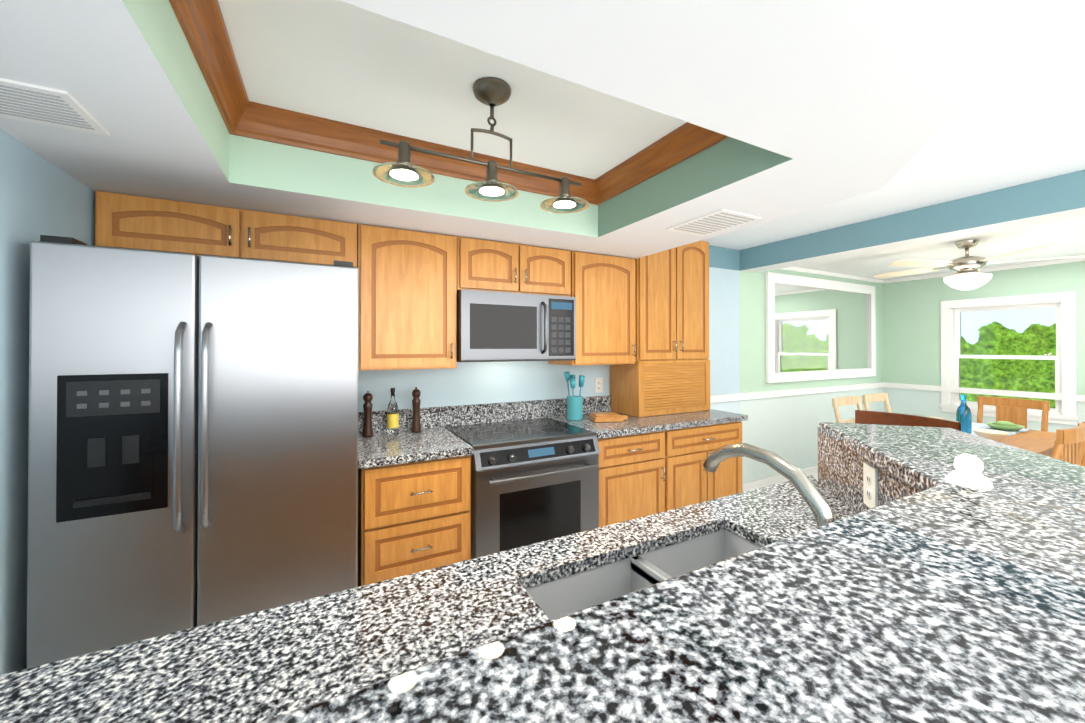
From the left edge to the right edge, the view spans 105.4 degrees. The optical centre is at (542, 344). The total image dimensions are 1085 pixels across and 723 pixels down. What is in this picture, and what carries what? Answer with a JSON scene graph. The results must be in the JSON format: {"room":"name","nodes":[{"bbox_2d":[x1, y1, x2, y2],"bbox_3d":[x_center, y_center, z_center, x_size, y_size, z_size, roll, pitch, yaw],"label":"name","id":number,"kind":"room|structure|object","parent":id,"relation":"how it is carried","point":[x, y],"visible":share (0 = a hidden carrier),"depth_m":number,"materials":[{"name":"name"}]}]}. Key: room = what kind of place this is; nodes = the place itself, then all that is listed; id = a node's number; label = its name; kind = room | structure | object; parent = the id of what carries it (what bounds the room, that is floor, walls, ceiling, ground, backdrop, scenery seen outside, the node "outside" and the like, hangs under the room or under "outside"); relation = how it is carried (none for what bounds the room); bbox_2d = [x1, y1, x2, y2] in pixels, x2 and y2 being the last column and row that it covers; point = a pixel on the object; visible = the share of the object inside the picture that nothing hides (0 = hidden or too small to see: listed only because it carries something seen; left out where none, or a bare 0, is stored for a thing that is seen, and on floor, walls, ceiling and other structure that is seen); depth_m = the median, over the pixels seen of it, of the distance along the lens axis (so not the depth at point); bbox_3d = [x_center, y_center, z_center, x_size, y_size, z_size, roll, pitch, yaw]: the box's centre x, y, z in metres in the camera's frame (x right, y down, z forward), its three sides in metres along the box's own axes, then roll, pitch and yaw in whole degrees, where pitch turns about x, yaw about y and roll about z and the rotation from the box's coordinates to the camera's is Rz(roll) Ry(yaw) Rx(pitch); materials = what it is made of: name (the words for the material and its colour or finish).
{"room":"kitchen","nodes":[
{"label":"kitchen","id":0,"kind":"room"},
{"bbox_2d":[0,129,94,674],"bbox_3d":[-1.060,0.243,0.074,0.120,2.360,4.200,0,0,-28],"label":"wall","id":1,"kind":"structure","parent":0,"point":[40,195],"depth_m":1.28,"materials":[{"name":"blue paint"}]},
{"bbox_2d":[0,0,1084,279],"bbox_3d":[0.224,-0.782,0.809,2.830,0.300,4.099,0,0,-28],"label":"ceiling","id":2,"kind":"structure","parent":0,"point":[806,104],"depth_m":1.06,"materials":[{"name":"white paint"}]},
{"bbox_2d":[0,78,108,135],"bbox_3d":[-1.340,-0.625,1.078,0.230,0.009,0.230,0,0,-28],"label":"ceiling vent","id":3,"kind":"object","parent":2,"relation":"in","point":[27,102],"visible":1,"depth_m":1.09,"materials":[{"name":"white metal"}]},
{"bbox_2d":[169,0,252,135],"bbox_3d":[-0.920,-0.873,1.120,0.071,0.111,0.960,0,0,-28],"label":"trim","id":4,"kind":"structure","parent":2,"relation":"attached to","point":[202,25],"depth_m":1.25,"materials":[{"name":"brown wood"}]},
{"bbox_2d":[229,102,598,204],"bbox_3d":[-0.428,-0.867,1.974,1.734,0.111,0.071,0,0,-28],"label":"trim","id":5,"kind":"structure","parent":2,"relation":"attached to","point":[270,123],"depth_m":1.81,"materials":[{"name":"brown wood"}]},
{"bbox_2d":[372,77,588,213],"bbox_3d":[-0.183,-0.738,1.499,0.804,0.378,0.194,0,0,-28],"label":"track","id":6,"kind":"object","parent":2,"relation":"hanging from","point":[492,92],"visible":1,"depth_m":1.47,"materials":[{"name":"grey metal"}]},
{"bbox_2d":[593,122,728,203],"bbox_3d":[0.553,-0.868,1.892,0.071,0.111,0.960,0,0,-28],"label":"trim","id":7,"kind":"structure","parent":2,"relation":"attached to","point":[689,139],"depth_m":1.93,"materials":[{"name":"brown wood"}]},
{"bbox_2d":[666,209,760,235],"bbox_3d":[0.870,-0.618,2.129,0.280,0.009,0.360,0,0,-28],"label":"ceiling vent","id":8,"kind":"object","parent":2,"relation":"in","point":[715,221],"visible":1,"depth_m":2.09,"materials":[{"name":"white metal"}]},
{"bbox_2d":[709,170,1084,272],"bbox_3d":[2.643,-0.823,2.020,1.040,0.199,4.199,0,0,-28],"label":"header beam","id":9,"kind":"structure","parent":2,"relation":"attached to","point":[1054,199],"depth_m":2.76,"materials":[{"name":"teal paint"}]},
{"bbox_2d":[873,239,1084,289],"bbox_3d":[3.383,-0.627,3.351,1.253,0.394,1.225,0,0,-28],"label":"ceiling fan","id":10,"kind":"object","parent":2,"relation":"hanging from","point":[969,275],"visible":1,"depth_m":3.25,"materials":[{"name":"silver metal"}]},
{"bbox_2d":[358,267,883,482],"bbox_3d":[1.158,0.267,3.674,7.390,2.360,0.120,0,0,-28],"label":"wall","id":11,"kind":"structure","parent":0,"point":[785,426],"depth_m":3.96,"materials":[{"name":"green paint"}]},
{"bbox_2d":[95,191,258,258],"bbox_3d":[-1.651,-0.503,1.940,0.537,0.238,0.348,0,0,-28],"label":"upper cabinet","id":12,"kind":"object","parent":11,"relation":"attached to","point":[121,220],"depth_m":1.78,"materials":[{"name":"brown wood"}]},
{"bbox_2d":[259,211,358,268],"bbox_3d":[-1.265,-0.502,2.142,0.538,0.238,0.348,0,0,-28],"label":"upper cabinet","id":13,"kind":"object","parent":11,"relation":"attached to","point":[282,237],"depth_m":2.01,"materials":[{"name":"brown wood"}]},
{"bbox_2d":[358,224,462,370],"bbox_3d":[-0.793,-0.240,2.388,0.518,0.758,0.348,0,0,-28],"label":"upper cabinet","id":14,"kind":"object","parent":11,"relation":"attached to","point":[410,281],"depth_m":2.23,"materials":[{"name":"brown wood"}]},
{"bbox_2d":[463,237,530,293],"bbox_3d":[-0.369,-0.465,2.611,0.431,0.306,0.348,0,0,-28],"label":"upper cabinet","id":15,"kind":"object","parent":11,"relation":"attached to","point":[494,266],"depth_m":2.47,"materials":[{"name":"brown wood"}]},
{"bbox_2d":[457,290,575,361],"bbox_3d":[-0.200,-0.100,2.640,0.755,0.408,0.448,0,0,-28],"label":"microwave","id":16,"kind":"object","parent":15,"relation":"attached to","point":[500,327],"visible":0.98,"depth_m":2.46,"materials":[{"name":"silver metal"}]},
{"bbox_2d":[531,246,574,296],"bbox_3d":[-0.077,-0.464,2.764,0.431,0.306,0.348,0,0,-28],"label":"upper cabinet","id":17,"kind":"object","parent":11,"relation":"attached to","point":[552,270],"depth_m":2.65,"materials":[{"name":"brown wood"}]},
{"bbox_2d":[549,251,638,366],"bbox_3d":[0.360,-0.236,2.991,0.530,0.758,0.348,0,0,-28],"label":"upper cabinet","id":18,"kind":"object","parent":11,"relation":"attached to","point":[606,286],"depth_m":2.84,"materials":[{"name":"brown wood"}]},
{"bbox_2d":[595,377,602,392],"bbox_3d":[0.441,0.319,3.225,0.072,0.116,0.008,0,0,-28],"label":"outlet","id":19,"kind":"object","parent":11,"relation":"attached to","point":[598,385],"visible":1,"depth_m":3.22,"materials":[{"name":"white plastic"}]},
{"bbox_2d":[607,241,714,418],"bbox_3d":[0.938,-0.149,3.294,0.735,1.352,0.348,0,0,-28],"label":"upper cabinet","id":20,"kind":"object","parent":11,"relation":"attached to","point":[643,327],"depth_m":3.13,"materials":[{"name":"brown wood"}]},
{"bbox_2d":[710,267,884,491],"bbox_3d":[2.751,0.318,4.423,3.510,2.269,0.029,0,0,-28],"label":"trim","id":21,"kind":"structure","parent":11,"relation":"attached to","point":[768,481],"depth_m":4.38,"materials":[{"name":"white"}]},
{"bbox_2d":[765,272,875,382],"bbox_3d":[3.192,-0.164,4.654,2.100,1.115,0.033,0,0,-28],"label":"framed mirror","id":22,"kind":"object","parent":11,"relation":"attached to","point":[818,329],"visible":1,"depth_m":4.58,"materials":[{"name":"white mirror"}]},
{"bbox_2d":[884,261,1084,432],"bbox_3d":[5.380,0.266,3.447,0.120,2.360,4.200,0,0,-28],"label":"wall","id":23,"kind":"structure","parent":0,"point":[912,309],"depth_m":4.86,"materials":[{"name":"green paint"}]},
{"bbox_2d":[885,257,1084,401],"bbox_3d":[5.313,0.311,3.411,0.029,2.269,4.199,0,0,-28],"label":"trim","id":24,"kind":"structure","parent":23,"relation":"attached to","point":[1069,397],"depth_m":4.37,"materials":[{"name":"white wood"}]},
{"bbox_2d":[939,291,1078,424],"bbox_3d":[4.875,0.137,4.369,0.159,1.270,0.990,0,0,-28],"label":"window","id":25,"kind":"structure","parent":23,"relation":"in","point":[1015,344],"depth_m":4.32,"materials":[{"name":"white wood"}]},
{"bbox_3d":[2.160,1.474,1.752,7.350,0.080,4.400,0,0,-28],"label":"floor","id":26,"kind":"structure","parent":0,"visible":0},
{"bbox_2d":[27,235,358,668],"bbox_3d":[-1.317,0.552,1.779,0.910,1.765,0.876,0,0,-28],"label":"refrigerator","id":27,"kind":"object","parent":26,"relation":"on","point":[193,444],"visible":0.9,"depth_m":1.40,"materials":[{"name":"silver metal"}]},
{"bbox_2d":[0,550,659,722],"bbox_3d":[-0.341,0.866,0.432,0.622,1.119,0.776,0,0,-28],"label":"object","id":28,"kind":"structure","parent":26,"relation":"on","point":[476,640],"depth_m":0.63,"materials":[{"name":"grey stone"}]},
{"bbox_2d":[0,475,853,722],"bbox_3d":[0.086,0.527,0.763,2.546,0.029,0.640,0,0,-28],"label":"countertop","id":29,"kind":"structure","parent":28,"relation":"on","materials":[{"name":"stone"}]},
{"bbox_2d":[525,529,761,619],"bbox_3d":[0.330,0.646,0.887,0.730,0.204,0.455,0,0,-28],"label":"sink","id":30,"kind":"object","parent":29,"relation":"in","point":[561,594],"depth_m":1.04,"materials":[{"name":"silver metal"}]},
{"bbox_2d":[703,443,851,533],"bbox_3d":[0.444,0.353,0.780,0.120,0.319,0.287,0,0,-28],"label":"faucet","id":31,"kind":"object","parent":29,"relation":"on","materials":[{"name":"silver metal"}]},
{"bbox_2d":[358,455,470,586],"bbox_3d":[-0.730,1.001,2.260,0.518,0.874,0.618,0,0,-28],"label":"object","id":32,"kind":"object","parent":26,"relation":"on","point":[413,517],"depth_m":1.98,"materials":[{"name":"brown wood"}]},
{"bbox_2d":[358,427,473,470],"bbox_3d":[-0.728,0.542,2.243,0.534,0.039,0.619,0,0,-28],"label":"countertop","id":33,"kind":"structure","parent":32,"relation":"on","point":[381,449],"depth_m":2.09,"materials":[{"name":"grey stone"}]},
{"bbox_2d":[362,391,372,436],"bbox_3d":[-0.990,0.393,2.345,0.060,0.259,0.059,0,0,-28],"label":"pepper mill","id":34,"kind":"object","parent":33,"relation":"on","point":[367,408],"visible":1,"depth_m":2.33,"materials":[{"name":"brown wood"}]},
{"bbox_2d":[387,388,398,434],"bbox_3d":[-0.871,0.389,2.407,0.065,0.268,0.064,0,0,-28],"label":"oil bottle","id":35,"kind":"object","parent":33,"relation":"on","point":[392,419],"visible":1,"depth_m":2.38,"materials":[{"name":"clear glass"}]},
{"bbox_2d":[411,387,420,432],"bbox_3d":[-0.753,0.389,2.468,0.060,0.269,0.059,0,0,-28],"label":"pepper mill","id":36,"kind":"object","parent":33,"relation":"on","point":[416,423],"visible":1,"depth_m":2.45,"materials":[{"name":"brown wood"}]},
{"bbox_2d":[445,418,599,558],"bbox_3d":[-0.131,0.981,2.502,0.757,0.916,0.692,0,0,-28],"label":"range oven","id":37,"kind":"object","parent":26,"relation":"on","point":[533,481],"visible":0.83,"depth_m":2.25,"materials":[{"name":"silver metal"}]},
{"bbox_2d":[596,431,674,526],"bbox_3d":[0.453,1.005,2.879,0.616,0.874,0.618,0,0,-28],"label":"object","id":38,"kind":"object","parent":26,"relation":"on","point":[637,472],"depth_m":2.61,"materials":[{"name":"brown wood"}]},
{"bbox_2d":[547,411,746,438],"bbox_3d":[0.787,0.547,3.037,1.356,0.039,0.619,0,0,-28],"label":"countertop","id":39,"kind":"structure","parent":38,"relation":"on","point":[630,426],"depth_m":2.81,"materials":[{"name":"grey stone"}]},
{"bbox_2d":[564,371,584,420],"bbox_3d":[0.229,0.358,2.896,0.147,0.336,0.148,0,0,-28],"label":"utensil crock","id":40,"kind":"object","parent":39,"relation":"on","point":[574,407],"visible":1,"depth_m":2.85,"materials":[{"name":"teal ceramic"}]},
{"bbox_2d":[589,412,627,421],"bbox_3d":[0.464,0.503,2.860,0.250,0.045,0.150,0,0,-10],"label":"cutting board","id":41,"kind":"object","parent":39,"relation":"on","point":[606,417],"visible":1,"depth_m":2.80,"materials":[{"name":"brown wood"}]},
{"bbox_2d":[675,423,741,508],"bbox_3d":[0.983,1.007,3.157,0.834,0.874,0.618,0,0,-28],"label":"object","id":42,"kind":"object","parent":26,"relation":"on","point":[694,484],"depth_m":2.88,"materials":[{"name":"brown wood"}]},
{"bbox_2d":[508,494,1059,722],"bbox_3d":[0.102,0.867,0.664,0.622,1.119,0.776,0,0,-28],"label":"granite countertop","id":43,"kind":"structure","parent":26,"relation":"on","point":[892,574],"depth_m":0.39,"materials":[{"name":"grey stone"}]},
{"bbox_2d":[832,396,861,422],"bbox_3d":[2.803,0.960,3.491,0.440,0.977,0.497,0,0,-28],"label":"chair","id":44,"kind":"object","parent":26,"relation":"on","point":[844,400],"visible":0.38,"depth_m":3.66,"materials":[{"name":"beige wood"}]},
{"bbox_2d":[862,393,891,412],"bbox_3d":[3.246,0.961,3.723,0.440,0.977,0.497,0,0,-28],"label":"chair","id":45,"kind":"object","parent":26,"relation":"on","point":[869,398],"visible":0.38,"depth_m":3.94,"materials":[{"name":"beige wood"}]},
{"bbox_2d":[855,410,960,430],"bbox_3d":[1.687,0.900,2.016,0.452,1.077,0.437,0,0,-28],"label":"bar stool","id":46,"kind":"object","parent":26,"relation":"on","point":[874,417],"visible":0.21,"depth_m":2.14,"materials":[{"name":"brown wood"}]},
{"bbox_2d":[818,450,1084,722],"bbox_3d":[0.545,0.869,0.896,0.622,1.119,0.776,0,0,-28],"label":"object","id":47,"kind":"structure","parent":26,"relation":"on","point":[1030,543],"depth_m":0.59,"materials":[{"name":"grey stone"}]},
{"bbox_2d":[818,422,1084,505],"bbox_3d":[1.013,0.870,1.142,0.679,1.119,0.776,0,0,-28],"label":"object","id":48,"kind":"structure","parent":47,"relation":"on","point":[990,463],"depth_m":0.98,"materials":[{"name":"grey stone"}]},
{"bbox_2d":[952,420,1055,456],"bbox_3d":[3.084,1.063,3.063,1.700,0.760,0.860,0,0,-28],"label":"dining table","id":49,"kind":"object","parent":26,"relation":"on","point":[1039,442],"visible":0.06,"depth_m":2.90,"materials":[{"name":"brown wood"}]},
{"bbox_2d":[972,422,1031,435],"bbox_3d":[3.200,0.776,3.126,1.462,0.196,0.340,0,0,-28],"label":"table runner","id":50,"kind":"object","parent":49,"relation":"on","point":[979,426],"visible":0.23,"depth_m":3.34,"materials":[{"name":"white fabric"}]},
{"bbox_2d":[956,394,971,433],"bbox_3d":[3.194,0.531,3.136,0.084,0.295,0.084,0,0,-28],"label":"bottle","id":51,"kind":"object","parent":50,"relation":"on","point":[963,415],"visible":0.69,"depth_m":3.11,"materials":[{"name":"blue glass"}]},
{"bbox_2d":[972,429,1009,441],"bbox_3d":[3.123,0.642,2.883,0.180,0.070,0.180,0,0,-28],"label":"bowl","id":52,"kind":"object","parent":50,"relation":"on","point":[996,435],"visible":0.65,"depth_m":2.85,"materials":[{"name":"beige ceramic"}]},
{"bbox_2d":[986,421,1024,430],"bbox_3d":[3.670,0.645,3.283,0.210,0.070,0.210,0,0,-28],"label":"dish","id":53,"kind":"object","parent":50,"relation":"on","point":[1004,425],"visible":1,"depth_m":3.25,"materials":[{"name":"green ceramic"}]},
{"bbox_2d":[977,396,1049,431],"bbox_3d":[3.880,0.960,3.481,0.497,0.977,0.440,0,0,-28],"label":"head chair","id":54,"kind":"object","parent":26,"relation":"on","point":[1013,410],"visible":0.15,"depth_m":3.56,"materials":[{"name":"brown wood"}]},
{"bbox_2d":[1050,423,1084,464],"bbox_3d":[2.879,0.953,2.506,0.440,0.977,0.497,0,0,-28],"label":"chair","id":55,"kind":"object","parent":26,"relation":"on","point":[1067,444],"visible":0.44,"depth_m":2.26,"materials":[{"name":"brown wood"}]},
{"bbox_2d":[1078,422,1084,466],"bbox_3d":[3.322,0.955,2.739,0.440,0.977,0.497,0,0,-28],"label":"chair","id":56,"kind":"object","parent":26,"relation":"on","point":[1081,458],"visible":0.02,"depth_m":2.48,"materials":[{"name":"brown wood"}]}
]}

